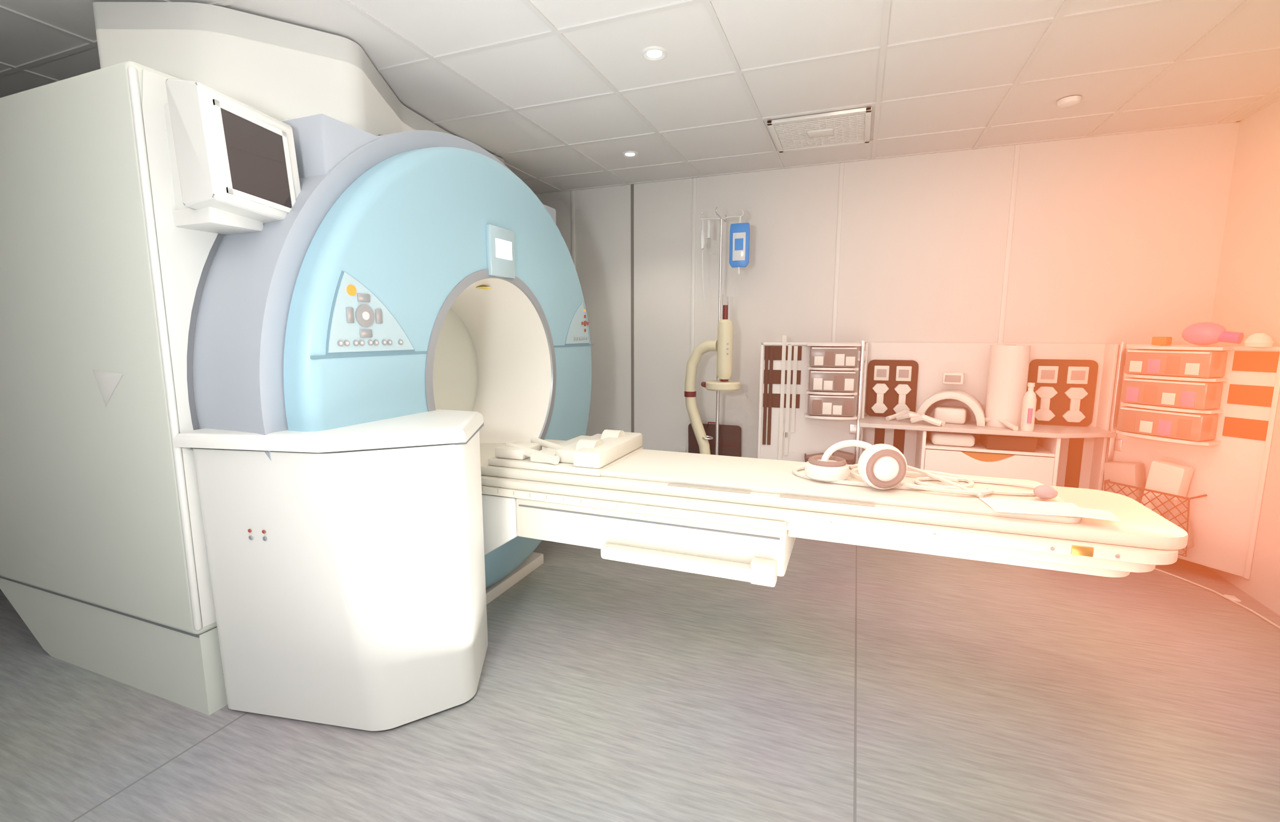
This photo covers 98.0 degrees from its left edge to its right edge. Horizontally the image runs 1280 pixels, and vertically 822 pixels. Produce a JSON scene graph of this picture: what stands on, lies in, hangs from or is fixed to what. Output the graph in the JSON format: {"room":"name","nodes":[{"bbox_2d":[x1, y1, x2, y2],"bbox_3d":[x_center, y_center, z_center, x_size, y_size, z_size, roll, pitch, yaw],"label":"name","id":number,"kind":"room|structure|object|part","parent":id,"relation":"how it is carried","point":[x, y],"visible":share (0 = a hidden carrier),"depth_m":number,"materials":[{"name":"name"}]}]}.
{"room":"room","nodes":[
{"label":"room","id":0,"kind":"room"},
{"bbox_2d":[0,537,1279,821],"bbox_3d":[-1.349,1.190,1.502,7.530,0.120,7.290,3,9,21],"label":"floor","id":1,"kind":"structure","parent":0,"point":[867,684],"depth_m":1.94,"materials":[{"name":"plastic"}]},
{"bbox_2d":[0,1,1188,731],"bbox_3d":[-0.799,-0.290,2.756,5.408,2.515,2.412,3,9,21],"label":"scanner","id":2,"kind":"object","parent":1,"relation":"on","point":[295,364],"visible":1,"depth_m":1.92,"materials":[{"name":"blue"}]},
{"bbox_2d":[164,78,300,234],"bbox_3d":[-1.316,-0.797,1.794,0.272,0.414,0.290,3,9,21],"label":"monitor","id":3,"kind":"object","parent":2,"relation":"on","point":[230,166],"depth_m":1.72,"materials":[{"name":"white plastic"}]},
{"bbox_2d":[688,421,741,457],"bbox_3d":[0.585,0.398,4.403,0.420,0.640,0.096,3,9,21],"label":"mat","id":4,"kind":"object","parent":1,"relation":"on","point":[729,436],"visible":0.43,"depth_m":4.34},
{"bbox_2d":[684,207,749,455],"bbox_3d":[0.517,-0.330,4.051,0.423,2.180,0.428,-5,9,-30],"label":"stand","id":5,"kind":"object","parent":1,"relation":"on","point":[739,233],"visible":0.62,"depth_m":3.95,"materials":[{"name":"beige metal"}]},
{"bbox_2d":[757,322,1279,579],"bbox_3d":[2.116,0.134,3.614,2.621,1.382,0.627,5,9,30],"label":"storage unit","id":6,"kind":"object","parent":1,"relation":"on","point":[1184,433],"visible":0.88,"depth_m":3.42,"materials":[{"name":"white"}]},
{"bbox_3d":[1.186,0.088,3.914,0.703,1.230,0.231,3,9,21],"label":"cabinet door","id":7,"kind":"part","parent":6,"relation":"part of","materials":[{"name":"white"}]},
{"bbox_3d":[2.964,0.229,3.091,0.554,1.180,0.526,3,9,21],"label":"cabinet door","id":8,"kind":"part","parent":6,"relation":"part of","materials":[{"name":"white"}]},
{"bbox_2d":[1154,568,1279,629],"bbox_3d":[2.782,1.011,2.299,0.216,0.012,1.988,2,8,12],"label":"cable","id":9,"kind":"object","parent":1,"relation":"on","point":[1233,599],"visible":0.9,"depth_m":2.80,"materials":[{"name":"white plastic"}]},
{"bbox_2d":[0,0,1279,193],"bbox_3d":[-1.349,-1.405,1.137,7.530,0.120,7.290,3,9,21],"label":"ceiling","id":10,"kind":"structure","parent":0,"point":[759,33],"depth_m":2.46,"materials":[{"name":"tile"}]},
{"bbox_2d":[0,0,1279,194],"bbox_3d":[-1.349,-1.343,1.146,7.330,0.008,7.090,3,9,21],"label":"grid","id":11,"kind":"object","parent":10,"relation":"attached to","point":[1054,21],"depth_m":2.54,"materials":[{"name":"white metal"}]},
{"bbox_2d":[766,106,871,152],"bbox_3d":[1.054,-1.627,3.247,0.540,0.020,0.540,3,9,21],"label":"ceiling vent grille","id":12,"kind":"object","parent":10,"relation":"in","point":[850,126],"depth_m":3.20,"materials":[{"name":"white metal"}]},
{"bbox_2d":[1056,95,1081,108],"bbox_3d":[2.173,-1.561,2.818,0.100,0.030,0.100,3,9,21],"label":"smoke detector","id":13,"kind":"object","parent":10,"relation":"attached to","point":[1070,101],"depth_m":2.79,"materials":[{"name":"white plastic"}]},
{"bbox_2d":[535,122,1239,462],"bbox_3d":[-0.051,-0.574,4.635,7.530,2.500,0.108,3,9,21],"label":"wall","id":14,"kind":"structure","parent":0,"point":[1111,239],"depth_m":3.81,"materials":[{"name":"white paint"}]},
{"bbox_2d":[676,446,686,452],"bbox_3d":[0.335,0.336,4.554,0.084,0.084,0.013,3,9,21],"label":"wall socket","id":15,"kind":"object","parent":14,"relation":"attached to","point":[678,449],"visible":0.47,"depth_m":4.55,"materials":[{"name":"white plastic"}]},
{"bbox_2d":[1205,99,1279,616],"bbox_3d":[2.112,0.079,-0.008,0.108,2.500,7.290,3,9,21],"label":"wall","id":16,"kind":"structure","parent":0,"point":[1247,300],"depth_m":2.90,"materials":[{"name":"white paint"}]}
]}

